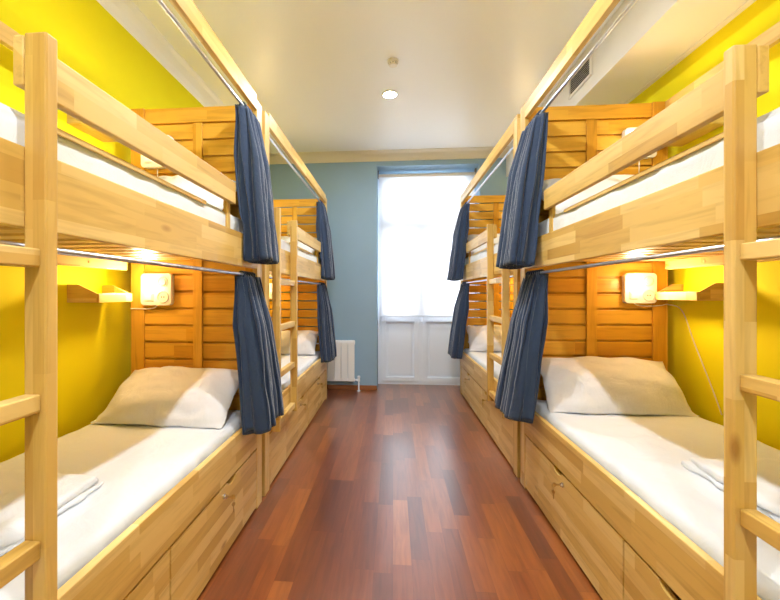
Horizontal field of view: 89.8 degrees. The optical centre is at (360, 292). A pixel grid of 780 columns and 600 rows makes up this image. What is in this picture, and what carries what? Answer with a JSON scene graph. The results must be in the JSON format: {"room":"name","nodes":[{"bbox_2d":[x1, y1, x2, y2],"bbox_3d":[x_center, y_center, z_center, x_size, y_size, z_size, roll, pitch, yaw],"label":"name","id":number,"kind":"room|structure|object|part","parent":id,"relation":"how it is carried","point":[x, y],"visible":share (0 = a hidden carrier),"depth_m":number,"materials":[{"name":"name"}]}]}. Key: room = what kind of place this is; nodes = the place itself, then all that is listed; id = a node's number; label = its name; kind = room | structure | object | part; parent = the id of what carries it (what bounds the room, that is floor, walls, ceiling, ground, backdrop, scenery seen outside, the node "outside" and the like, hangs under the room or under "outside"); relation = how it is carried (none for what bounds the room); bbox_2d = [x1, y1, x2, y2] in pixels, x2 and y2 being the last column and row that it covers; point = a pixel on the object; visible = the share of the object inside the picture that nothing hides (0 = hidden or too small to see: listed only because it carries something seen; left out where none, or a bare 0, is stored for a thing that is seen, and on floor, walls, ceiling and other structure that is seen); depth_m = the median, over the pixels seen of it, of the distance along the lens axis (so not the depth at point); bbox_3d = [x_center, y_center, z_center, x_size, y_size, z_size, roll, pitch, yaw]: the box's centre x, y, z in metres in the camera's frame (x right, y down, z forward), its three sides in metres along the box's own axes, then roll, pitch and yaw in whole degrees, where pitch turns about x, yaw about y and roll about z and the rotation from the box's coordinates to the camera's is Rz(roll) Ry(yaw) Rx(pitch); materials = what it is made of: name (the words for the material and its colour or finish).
{"room":"dormitory","nodes":[
{"label":"dormitory","id":0,"kind":"room"},
{"bbox_2d":[0,0,203,462],"bbox_3d":[-1.481,-0.250,1.739,0.100,2.800,6.020,0,0,5],"label":"wall","id":1,"kind":"structure","parent":0,"point":[94,339],"depth_m":1.97,"materials":[{"name":"yellow paint"}]},
{"bbox_2d":[67,114,116,141],"bbox_3d":[-1.327,-0.864,1.997,0.165,0.088,0.240,0,0,5],"label":"wall shelf","id":2,"kind":"object","parent":1,"relation":"attached to","point":[71,121],"visible":0.21,"depth_m":1.96,"materials":[{"name":"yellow wood"}]},
{"bbox_3d":[-1.343,-0.864,1.884,0.151,0.088,0.012,0,0,5],"label":"panel","id":3,"kind":"part","parent":2,"relation":"part of","materials":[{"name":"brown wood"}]},
{"bbox_2d":[67,284,131,302],"bbox_3d":[-1.327,0.002,1.997,0.165,0.088,0.240,0,0,5],"label":"wall shelf","id":4,"kind":"object","parent":1,"relation":"attached to","point":[76,293],"visible":1,"depth_m":1.88,"materials":[{"name":"brown wood"}]},
{"bbox_3d":[-1.343,0.002,1.884,0.151,0.088,0.012,0,0,5],"label":"panel","id":5,"kind":"part","parent":4,"relation":"part of","materials":[{"name":"brown wood"}]},
{"bbox_3d":[-1.324,0.002,2.111,0.151,0.088,0.012,0,0,5],"label":"panel","id":6,"kind":"part","parent":4,"relation":"part of","materials":[{"name":"brown wood"}]},
{"bbox_2d":[96,0,224,106],"bbox_3d":[-1.377,-1.602,1.780,0.100,0.096,5.920,0,0,5],"label":"trim","id":7,"kind":"structure","parent":1,"relation":"attached to","point":[125,12],"depth_m":2.55,"materials":[{"name":"white paint"}]},
{"bbox_2d":[132,0,623,152],"bbox_3d":[0.173,-1.700,1.602,3.420,0.100,6.021,0,0,5],"label":"ceiling","id":8,"kind":"structure","parent":0,"point":[465,69],"depth_m":2.77,"materials":[{"name":"white paint"}]},
{"bbox_2d":[382,90,397,98],"bbox_3d":[0.243,-1.646,3.231,0.130,0.014,0.130,0,0,5],"label":"recessed light","id":9,"kind":"object","parent":8,"relation":"in","point":[389,94],"visible":1,"depth_m":3.22,"materials":[{"name":"white plastic"}]},
{"bbox_2d":[387,57,398,67],"bbox_3d":[0.230,-1.632,2.771,0.080,0.036,0.080,0,0,5],"label":"smoke detector","id":10,"kind":"object","parent":8,"relation":"attached to","point":[392,62],"visible":1,"depth_m":2.75,"materials":[{"name":"white plastic"}]},
{"bbox_2d":[269,158,512,386],"bbox_3d":[0.442,-0.300,4.835,3.420,2.900,0.470,0,0,5],"label":"wall","id":11,"kind":"structure","parent":0,"point":[350,189],"depth_m":4.64,"materials":[{"name":"blue paint"}]},
{"bbox_2d":[316,340,360,391],"bbox_3d":[-0.391,0.852,4.617,0.787,0.597,0.102,0,0,5],"label":"radiator","id":12,"kind":"object","parent":11,"relation":"attached to","point":[342,368],"visible":0.41,"depth_m":4.55,"materials":[{"name":"white metal"}]},
{"bbox_2d":[327,385,376,389],"bbox_3d":[-0.495,1.123,4.670,1.380,0.055,0.014,0,0,5],"label":"baseboard","id":13,"kind":"structure","parent":11,"relation":"attached to","point":[339,387],"depth_m":4.63,"materials":[{"name":"brown wood"}]},
{"bbox_2d":[269,146,508,163],"bbox_3d":[0.243,-1.604,4.556,2.870,0.092,0.120,0,0,5],"label":"trim","id":14,"kind":"structure","parent":11,"relation":"attached to","point":[461,152],"depth_m":4.56,"materials":[{"name":"beige paint"}]},
{"bbox_2d":[378,178,473,384],"bbox_3d":[0.812,-0.175,4.880,1.190,2.650,0.118,0,0,5],"label":"door","id":15,"kind":"structure","parent":11,"relation":"in","point":[411,350],"depth_m":4.89,"materials":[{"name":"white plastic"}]},
{"bbox_3d":[0.498,0.708,4.934,0.355,0.695,0.024,0,0,5],"label":"panel","id":16,"kind":"part","parent":15,"relation":"part of","materials":[{"name":"white plastic"}]},
{"bbox_3d":[1.071,0.708,4.886,0.475,0.695,0.024,0,0,5],"label":"panel","id":17,"kind":"part","parent":15,"relation":"part of","materials":[{"name":"white plastic"}]},
{"bbox_2d":[378,168,475,316],"bbox_3d":[0.802,-0.604,4.760,1.188,1.792,0.060,0,0,5],"label":"roller blind","id":18,"kind":"object","parent":11,"relation":"attached to","point":[419,212],"visible":0.8,"depth_m":4.76,"materials":[{"name":"fabric"}]},
{"bbox_2d":[197,384,602,599],"bbox_3d":[0.198,1.200,1.900,3.420,0.100,6.620,0,0,5],"label":"floor","id":19,"kind":"structure","parent":0,"point":[390,491],"depth_m":1.97,"materials":[{"name":"brown wood"}]},
{"bbox_2d":[0,0,261,599],"bbox_3d":[-0.993,0.048,1.151,0.830,2.205,2.070,0,0,5],"label":"bunk bed","id":20,"kind":"object","parent":19,"relation":"on","point":[54,212],"visible":0.69,"depth_m":1.14,"materials":[{"name":"brown wood"}]},
{"bbox_3d":[-1.367,-0.148,1.155,0.035,0.050,1.945,0,0,5],"label":"ledger rail","id":21,"kind":"part","parent":20,"relation":"part of","materials":[{"name":"brown wood"}]},
{"bbox_2d":[0,410,241,599],"bbox_3d":[-1.018,0.704,1.156,0.732,0.161,1.984,0,0,5],"label":"mattress","id":22,"kind":"object","parent":20,"relation":"on","point":[137,464],"visible":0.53,"depth_m":1.39,"materials":[{"name":"white fabric"}]},
{"bbox_2d":[0,469,103,556],"bbox_3d":[-1.065,0.600,1.003,0.466,0.057,0.596,0,0,3],"label":"folded blanket","id":23,"kind":"object","parent":22,"relation":"on","point":[72,489],"visible":0.66,"depth_m":1.13,"materials":[{"name":"white fabric"}]},
{"bbox_2d":[90,366,238,428],"bbox_3d":[-0.950,0.508,1.980,0.670,0.240,0.331,0,0,5],"label":"pillow","id":24,"kind":"object","parent":22,"relation":"on","point":[166,396],"visible":0.95,"depth_m":1.88,"materials":[{"name":"white fabric"}]},
{"bbox_2d":[0,103,242,232],"bbox_3d":[-1.020,-0.285,1.156,0.725,0.189,1.981,0,0,5],"label":"mattress","id":25,"kind":"object","parent":20,"relation":"on","point":[12,121],"visible":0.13,"depth_m":1.05,"materials":[{"name":"white fabric"}]},
{"bbox_2d":[159,175,236,209],"bbox_3d":[-0.950,-0.492,1.978,0.661,0.229,0.336,0,0,5],"label":"pillow","id":26,"kind":"object","parent":25,"relation":"on","point":[176,180],"visible":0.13,"depth_m":1.85,"materials":[{"name":"white fabric"}]},
{"bbox_3d":[-0.628,-0.457,1.279,0.023,0.098,1.035,0,0,5],"label":"guard rail","id":27,"kind":"part","parent":20,"relation":"part of","materials":[{"name":"brown wood"}]},
{"bbox_3d":[-0.649,-0.093,1.123,0.025,0.026,1.910,0,0,5],"label":"curtain rod","id":28,"kind":"part","parent":20,"relation":"part of","materials":[{"name":"silver metal"}]},
{"bbox_3d":[-0.963,0.982,0.744,0.598,0.300,1.095,0,0,5],"label":"drawer","id":29,"kind":"part","parent":20,"relation":"part of","materials":[{"name":"brown wood"}]},
{"bbox_2d":[131,273,173,308],"bbox_3d":[-1.159,-0.009,2.158,0.244,0.199,0.044,0,0,5],"label":"lamp","id":30,"kind":"object","parent":20,"relation":"attached to","point":[157,289],"visible":1,"depth_m":2.14,"materials":[{"name":"white plastic"}]},
{"bbox_2d":[144,293,152,300],"bbox_3d":[-1.166,0.022,2.142,0.054,0.048,0.008,0,0,5],"label":"switch","id":31,"kind":"object","parent":30,"relation":"attached to","point":[147,296],"depth_m":2.14,"materials":[{"name":"white plastic"}]},
{"bbox_2d":[157,291,168,302],"bbox_3d":[-1.085,0.022,2.139,0.068,0.068,0.008,0,0,5],"label":"socket","id":32,"kind":"object","parent":30,"relation":"attached to","point":[162,296],"depth_m":2.14,"materials":[{"name":"white plastic"}]},
{"bbox_3d":[-1.085,-0.060,2.136,0.060,0.060,0.010,0,0,5],"label":"knob","id":33,"kind":"part","parent":30,"relation":"part of","materials":[{"name":"beige plastic"}]},
{"bbox_2d":[141,135,173,176],"bbox_3d":[-1.125,-0.724,2.155,0.176,0.288,0.044,0,0,5],"label":"lamp","id":34,"kind":"object","parent":20,"relation":"attached to","point":[146,163],"visible":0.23,"depth_m":2.15,"materials":[{"name":"white plastic"}]},
{"bbox_2d":[144,157,152,162],"bbox_3d":[-1.166,-0.738,2.142,0.054,0.048,0.008,0,0,5],"label":"switch","id":35,"kind":"object","parent":34,"relation":"attached to","point":[146,160],"depth_m":2.14,"materials":[{"name":"white plastic"}]},
{"bbox_3d":[-0.922,-0.080,2.182,0.708,1.860,0.004,0,0,5],"label":"panel","id":36,"kind":"part","parent":20,"relation":"part of","materials":[{"name":"brown wood"}]},
{"bbox_3d":[-0.924,-0.101,2.171,0.711,1.858,0.018,0,0,5],"label":"headboard","id":37,"kind":"part","parent":20,"relation":"part of","materials":[{"name":"brown wood"}]},
{"bbox_3d":[-0.649,-0.928,1.123,0.025,0.026,1.910,0,0,5],"label":"curtain rod","id":38,"kind":"part","parent":20,"relation":"part of","materials":[{"name":"silver metal"}]},
{"bbox_3d":[-0.883,0.982,1.697,0.598,0.300,0.798,0,0,5],"label":"drawer","id":39,"kind":"part","parent":20,"relation":"part of","materials":[{"name":"brown wood"}]},
{"bbox_3d":[-0.610,-0.344,1.779,0.020,0.313,0.035,0,0,5],"label":"guard post","id":40,"kind":"part","parent":20,"relation":"part of","materials":[{"name":"brown wood"}]},
{"bbox_2d":[234,101,278,264],"bbox_3d":[-0.525,-0.547,1.985,0.182,0.797,0.264,0,0,5],"label":"curtain","id":41,"kind":"object","parent":20,"relation":"hanging from","point":[252,169],"visible":1,"depth_m":1.90,"materials":[{"name":"blue fabric"}]},
{"bbox_3d":[-0.559,0.060,2.114,0.025,2.180,0.080,0,0,5],"label":"corner post","id":42,"kind":"part","parent":20,"relation":"part of","materials":[{"name":"brown wood"}]},
{"bbox_2d":[233,271,283,434],"bbox_3d":[-0.515,0.283,1.996,0.198,0.786,0.311,0,0,2],"label":"curtain","id":43,"kind":"object","parent":20,"relation":"hanging from","point":[259,377],"visible":0.98,"depth_m":1.89,"materials":[{"name":"blue fabric"}]},
{"bbox_2d":[262,111,326,495],"bbox_3d":[-0.817,0.048,3.269,0.830,2.205,2.080,0,0,5],"label":"bunk bed","id":44,"kind":"object","parent":19,"relation":"on","point":[305,394],"visible":0.43,"depth_m":2.74,"materials":[{"name":"brown wood"}]},
{"bbox_3d":[-0.549,0.060,2.243,0.025,2.180,0.080,0,0,5],"label":"corner post","id":45,"kind":"part","parent":44,"relation":"part of","materials":[{"name":"brown wood"}]},
{"bbox_2d":[269,283,271,298],"bbox_3d":[-1.019,-0.009,4.284,0.176,0.199,0.044,0,0,5],"label":"lamp","id":46,"kind":"object","parent":44,"relation":"attached to","point":[270,284],"visible":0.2,"depth_m":4.27,"materials":[{"name":"white plastic"}]},
{"bbox_3d":[-0.789,0.982,2.830,0.598,0.300,1.041,0,0,5],"label":"drawer","id":47,"kind":"part","parent":44,"relation":"part of","materials":[{"name":"brown wood"}]},
{"bbox_3d":[-0.748,-0.101,4.294,0.711,1.858,0.018,0,0,5],"label":"headboard","id":48,"kind":"part","parent":44,"relation":"part of","materials":[{"name":"brown wood"}]},
{"bbox_3d":[-0.473,-0.093,3.240,0.025,0.026,1.920,0,0,5],"label":"curtain rod","id":49,"kind":"part","parent":44,"relation":"part of","materials":[{"name":"silver metal"}]},
{"bbox_3d":[-0.473,-0.928,3.240,0.025,0.026,1.920,0,0,5],"label":"curtain rod","id":50,"kind":"part","parent":44,"relation":"part of","materials":[{"name":"silver metal"}]},
{"bbox_2d":[281,351,320,390],"bbox_3d":[-0.845,0.703,3.274,0.736,0.163,1.995,0,0,5],"label":"mattress","id":51,"kind":"object","parent":44,"relation":"on","point":[304,361],"visible":0.09,"depth_m":3.53,"materials":[{"name":"white fabric"}]},
{"bbox_2d":[281,330,318,354],"bbox_3d":[-0.776,0.512,4.096,0.659,0.231,0.346,0,0,5],"label":"pillow","id":52,"kind":"object","parent":51,"relation":"on","point":[307,339],"visible":0.41,"depth_m":3.99,"materials":[{"name":"white fabric"}]},
{"bbox_2d":[281,239,320,263],"bbox_3d":[-0.845,-0.285,3.274,0.722,0.189,1.988,0,0,5],"label":"mattress","id":53,"kind":"object","parent":44,"relation":"on","point":[285,245],"visible":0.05,"depth_m":3.27,"materials":[{"name":"white fabric"}]},
{"bbox_2d":[281,236,316,253],"bbox_3d":[-0.770,-0.495,4.098,0.666,0.234,0.339,0,0,5],"label":"pillow","id":54,"kind":"object","parent":53,"relation":"on","point":[285,238],"visible":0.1,"depth_m":3.97,"materials":[{"name":"white fabric"}]},
{"bbox_3d":[-0.458,-0.457,3.322,0.023,0.098,1.174,0,0,5],"label":"guard rail","id":55,"kind":"part","parent":44,"relation":"part of","materials":[{"name":"brown wood"}]},
{"bbox_3d":[-0.710,0.982,3.788,0.598,0.300,0.862,0,0,5],"label":"drawer","id":56,"kind":"part","parent":44,"relation":"part of","materials":[{"name":"brown wood"}]},
{"bbox_2d":[316,200,334,279],"bbox_3d":[-0.357,-0.541,4.055,0.159,0.808,0.345,0,0,5],"label":"curtain","id":57,"kind":"object","parent":44,"relation":"hanging from","point":[323,230],"visible":0.98,"depth_m":3.93,"materials":[{"name":"blue fabric"}]},
{"bbox_3d":[-0.383,0.060,4.236,0.025,2.180,0.080,0,0,5],"label":"corner post","id":58,"kind":"part","parent":44,"relation":"part of","materials":[{"name":"brown wood"}]},
{"bbox_2d":[317,282,336,362],"bbox_3d":[-0.353,0.296,4.057,0.165,0.813,0.341,0,0,5],"label":"curtain","id":59,"kind":"object","parent":44,"relation":"hanging from","point":[327,342],"visible":0.99,"depth_m":3.94,"materials":[{"name":"blue fabric"}]},
{"bbox_2d":[460,114,519,477],"bbox_3d":[1.449,0.018,3.432,0.880,2.265,2.080,0,0,5],"label":"bunk bed","id":60,"kind":"object","parent":19,"relation":"on","point":[478,386],"visible":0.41,"depth_m":3.30,"materials":[{"name":"brown wood"}]},
{"bbox_2d":[447,202,469,280],"bbox_3d":[1.078,-0.557,4.282,0.218,0.844,0.346,0,0,5],"label":"curtain","id":61,"kind":"object","parent":60,"relation":"hanging from","point":[460,235],"visible":0.99,"depth_m":4.16,"materials":[{"name":"blue fabric"}]},
{"bbox_2d":[448,281,469,358],"bbox_3d":[1.079,0.289,4.297,0.208,0.832,0.344,0,0,5],"label":"curtain","id":62,"kind":"object","parent":60,"relation":"hanging from","point":[461,308],"visible":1,"depth_m":4.16,"materials":[{"name":"blue fabric"}]},
{"bbox_3d":[1.156,0.018,4.460,0.025,2.265,0.080,0,0,5],"label":"corner post","id":63,"kind":"part","parent":60,"relation":"part of","materials":[{"name":"brown wood"}]},
{"bbox_3d":[1.401,0.982,3.924,0.598,0.300,0.942,0,0,5],"label":"drawer","id":64,"kind":"part","parent":60,"relation":"part of","materials":[{"name":"brown wood"}]},
{"bbox_2d":[464,242,498,264],"bbox_3d":[1.477,-0.301,3.432,0.777,0.200,1.988,0,0,5],"label":"mattress","id":65,"kind":"object","parent":60,"relation":"on","point":[483,254],"visible":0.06,"depth_m":3.62,"materials":[{"name":"white fabric"}]},
{"bbox_2d":[467,234,499,254],"bbox_3d":[1.545,-0.533,4.274,0.741,0.267,0.305,0,0,5],"label":"pillow","id":66,"kind":"object","parent":65,"relation":"on","point":[470,237],"visible":0.09,"depth_m":4.20,"materials":[{"name":"white fabric"}]},
{"bbox_3d":[1.079,-0.475,3.553,0.023,0.100,1.140,0,0,5],"label":"guard rail","id":67,"kind":"part","parent":60,"relation":"part of","materials":[{"name":"brown wood"}]},
{"bbox_2d":[464,348,500,379],"bbox_3d":[1.476,0.704,3.432,0.783,0.162,1.993,0,0,5],"label":"mattress","id":68,"kind":"object","parent":60,"relation":"on","point":[480,358],"visible":0.06,"depth_m":3.77,"materials":[{"name":"white fabric"}]},
{"bbox_2d":[466,325,500,351],"bbox_3d":[1.544,0.492,4.277,0.742,0.272,0.298,0,0,7],"label":"pillow","id":69,"kind":"object","parent":68,"relation":"on","point":[477,335],"visible":0.47,"depth_m":4.24,"materials":[{"name":"white fabric"}]},
{"bbox_3d":[1.080,-0.110,3.462,0.025,0.026,1.920,0,0,5],"label":"curtain rod","id":70,"kind":"part","parent":60,"relation":"part of","materials":[{"name":"silver metal"}]},
{"bbox_3d":[1.080,-0.962,3.462,0.025,0.026,1.920,0,0,5],"label":"curtain rod","id":71,"kind":"part","parent":60,"relation":"part of","materials":[{"name":"silver metal"}]},
{"bbox_3d":[1.566,-0.139,4.453,0.793,1.952,0.018,0,0,5],"label":"headboard","id":72,"kind":"part","parent":60,"relation":"part of","materials":[{"name":"brown wood"}]},
{"bbox_3d":[1.321,0.982,2.965,0.598,0.300,0.961,0,0,5],"label":"drawer","id":73,"kind":"part","parent":60,"relation":"part of","materials":[{"name":"brown wood"}]},
{"bbox_3d":[0.990,0.018,2.466,0.025,2.265,0.080,0,0,5],"label":"corner post","id":74,"kind":"part","parent":60,"relation":"part of","materials":[{"name":"brown wood"}]},
{"bbox_2d":[520,0,779,599],"bbox_3d":[1.272,0.018,1.299,0.880,2.265,2.080,0,0,5],"label":"bunk bed","id":75,"kind":"object","parent":19,"relation":"on","point":[728,215],"visible":0.62,"depth_m":1.28,"materials":[{"name":"brown wood"}]},
{"bbox_2d":[495,269,548,423],"bbox_3d":[0.891,0.282,2.197,0.221,0.818,0.366,0,0,5],"label":"curtain","id":76,"kind":"object","parent":75,"relation":"hanging from","point":[517,389],"visible":1,"depth_m":2.07,"materials":[{"name":"blue fabric"}]},
{"bbox_2d":[496,110,548,268],"bbox_3d":[0.901,-0.558,2.173,0.217,0.843,0.324,0,0,5],"label":"curtain","id":77,"kind":"object","parent":75,"relation":"hanging from","point":[517,246],"visible":0.99,"depth_m":2.08,"materials":[{"name":"blue fabric"}]},
{"bbox_3d":[0.979,0.018,2.327,0.025,2.265,0.080,0,0,5],"label":"corner post","id":78,"kind":"part","parent":75,"relation":"part of","materials":[{"name":"brown wood"}]},
{"bbox_3d":[0.972,-0.360,1.979,0.020,0.320,0.035,0,0,5],"label":"guard post","id":79,"kind":"part","parent":75,"relation":"part of","materials":[{"name":"brown wood"}]},
{"bbox_3d":[1.222,0.982,1.776,0.598,0.300,0.972,0,0,5],"label":"drawer","id":80,"kind":"part","parent":75,"relation":"part of","materials":[{"name":"brown wood"}]},
{"bbox_3d":[0.903,-0.962,1.330,0.025,0.026,1.920,0,0,5],"label":"curtain rod","id":81,"kind":"part","parent":75,"relation":"part of","materials":[{"name":"silver metal"}]},
{"bbox_3d":[1.388,-0.139,2.320,0.793,1.952,0.018,0,0,5],"label":"headboard","id":82,"kind":"part","parent":75,"relation":"part of","materials":[{"name":"brown wood"}]},
{"bbox_3d":[1.389,-0.122,2.331,0.790,1.945,0.004,0,0,5],"label":"panel","id":83,"kind":"part","parent":75,"relation":"part of","materials":[{"name":"brown wood"}]},
{"bbox_2d":[622,127,656,172],"bbox_3d":[1.623,-0.816,2.268,0.176,0.288,0.044,0,0,5],"label":"lamp","id":84,"kind":"object","parent":75,"relation":"attached to","point":[626,131],"visible":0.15,"depth_m":2.26,"materials":[{"name":"white plastic"}]},
{"bbox_3d":[1.143,0.982,0.818,0.598,0.300,0.931,0,0,5],"label":"drawer","id":85,"kind":"part","parent":75,"relation":"part of","materials":[{"name":"brown wood"}]},
{"bbox_3d":[0.903,-0.110,1.330,0.025,0.026,1.920,0,0,5],"label":"curtain rod","id":86,"kind":"part","parent":75,"relation":"part of","materials":[{"name":"silver metal"}]},
{"bbox_3d":[0.901,-0.475,1.411,0.023,0.100,1.178,0,0,5],"label":"guard rail","id":87,"kind":"part","parent":75,"relation":"part of","materials":[{"name":"brown wood"}]},
{"bbox_2d":[535,400,779,599],"bbox_3d":[1.297,0.704,1.300,0.789,0.162,1.994,0,0,5],"label":"mattress","id":88,"kind":"object","parent":75,"relation":"on","point":[645,453],"visible":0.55,"depth_m":1.47,"materials":[{"name":"white fabric"}]},
{"bbox_2d":[540,356,697,415],"bbox_3d":[1.367,0.497,2.144,0.740,0.263,0.300,0,0,5],"label":"pillow","id":89,"kind":"object","parent":88,"relation":"on","point":[584,384],"visible":0.94,"depth_m":2.06,"materials":[{"name":"white fabric"}]},
{"bbox_2d":[681,457,779,522],"bbox_3d":[1.369,0.601,1.115,0.498,0.057,0.569,0,0,7],"label":"folded blanket","id":90,"kind":"object","parent":88,"relation":"on","point":[768,469],"visible":0.62,"depth_m":1.25,"materials":[{"name":"white fabric"}]},
{"bbox_2d":[538,107,779,236],"bbox_3d":[1.300,-0.301,1.300,0.776,0.200,1.991,0,0,5],"label":"mattress","id":91,"kind":"object","parent":75,"relation":"on","point":[710,157],"visible":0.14,"depth_m":1.15,"materials":[{"name":"white fabric"}]},
{"bbox_2d":[542,175,633,214],"bbox_3d":[1.367,-0.531,2.139,0.740,0.264,0.309,0,0,5],"label":"pillow","id":92,"kind":"object","parent":91,"relation":"on","point":[612,180],"visible":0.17,"depth_m":2.09,"materials":[{"name":"white fabric"}]},
{"bbox_2d":[622,273,721,414],"bbox_3d":[1.742,0.249,2.184,0.203,0.729,0.439,0,0,-42],"label":"lamp","id":93,"kind":"object","parent":75,"relation":"attached to","point":[636,287],"visible":1,"depth_m":2.25,"materials":[{"name":"white plastic"}]},
{"bbox_2d":[629,291,638,299],"bbox_3d":[1.583,0.014,2.255,0.054,0.048,0.008,0,0,5],"label":"switch","id":94,"kind":"object","parent":93,"relation":"attached to","point":[633,295],"depth_m":2.25,"materials":[{"name":"white plastic"}]},
{"bbox_3d":[1.664,-0.068,2.249,0.060,0.060,0.010,0,0,5],"label":"knob","id":95,"kind":"part","parent":93,"relation":"part of","materials":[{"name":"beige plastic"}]},
{"bbox_2d":[643,290,654,300],"bbox_3d":[1.664,0.014,2.251,0.068,0.068,0.008,0,0,5],"label":"socket","id":96,"kind":"object","parent":93,"relation":"attached to","point":[648,295],"depth_m":2.25,"materials":[{"name":"white plastic"}]},
{"bbox_3d":[1.666,-0.158,1.239,0.035,0.050,1.955,0,0,5],"label":"ledger rail","id":97,"kind":"part","parent":75,"relation":"part of","materials":[{"name":"brown wood"}]},
{"bbox_2d":[628,0,779,449],"bbox_3d":[1.827,-0.250,1.464,0.100,2.800,6.020,0,0,5],"label":"wall","id":98,"kind":"structure","parent":0,"point":[705,319],"depth_m":2.01,"materials":[{"name":"yellow paint"}]},
{"bbox_2d":[506,0,747,176],"bbox_3d":[1.607,-1.495,1.532,0.350,0.310,5.920,0,0,5],"label":"soffit","id":99,"kind":"structure","parent":98,"relation":"attached to","point":[652,34],"depth_m":2.19,"materials":[{"name":"white paint"}]},
{"bbox_2d":[568,49,592,98],"bbox_3d":[1.521,-1.508,2.708,0.016,0.167,0.330,0,0,5],"label":"air vent","id":100,"kind":"object","parent":99,"relation":"attached to","point":[585,72],"visible":0.69,"depth_m":2.69,"materials":[{"name":"grey metal"}]},
{"bbox_2d":[655,283,723,300],"bbox_3d":[1.756,-0.006,2.087,0.145,0.088,0.310,0,0,5],"label":"wall shelf","id":101,"kind":"object","parent":98,"relation":"attached to","point":[714,292],"visible":0.86,"depth_m":1.97,"materials":[{"name":"brown wood"}]},
{"bbox_3d":[1.776,-0.006,2.235,0.131,0.088,0.012,0,0,5],"label":"panel","id":102,"kind":"part","parent":101,"relation":"part of","materials":[{"name":"brown wood"}]},
{"bbox_3d":[1.751,-0.006,1.938,0.131,0.088,0.012,0,0,5],"label":"panel","id":103,"kind":"part","parent":101,"relation":"part of","materials":[{"name":"brown wood"}]},
{"bbox_2d":[623,0,755,103],"bbox_3d":[1.767,-1.336,1.519,0.030,0.008,5.920,0,0,5],"label":"trim","id":104,"kind":"structure","parent":98,"relation":"attached to","point":[748,3],"depth_m":2.11,"materials":[{"name":"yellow paint"}]},
{"bbox_2d":[666,116,723,146],"bbox_3d":[1.756,-0.884,2.087,0.145,0.088,0.310,0,0,5],"label":"wall shelf","id":105,"kind":"object","parent":98,"relation":"attached to","point":[719,122],"visible":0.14,"depth_m":2.05,"materials":[{"name":"brown wood"}]},
{"bbox_3d":[1.751,-0.884,1.938,0.131,0.088,0.012,0,0,5],"label":"panel","id":106,"kind":"part","parent":105,"relation":"part of","materials":[{"name":"brown wood"}]}
]}

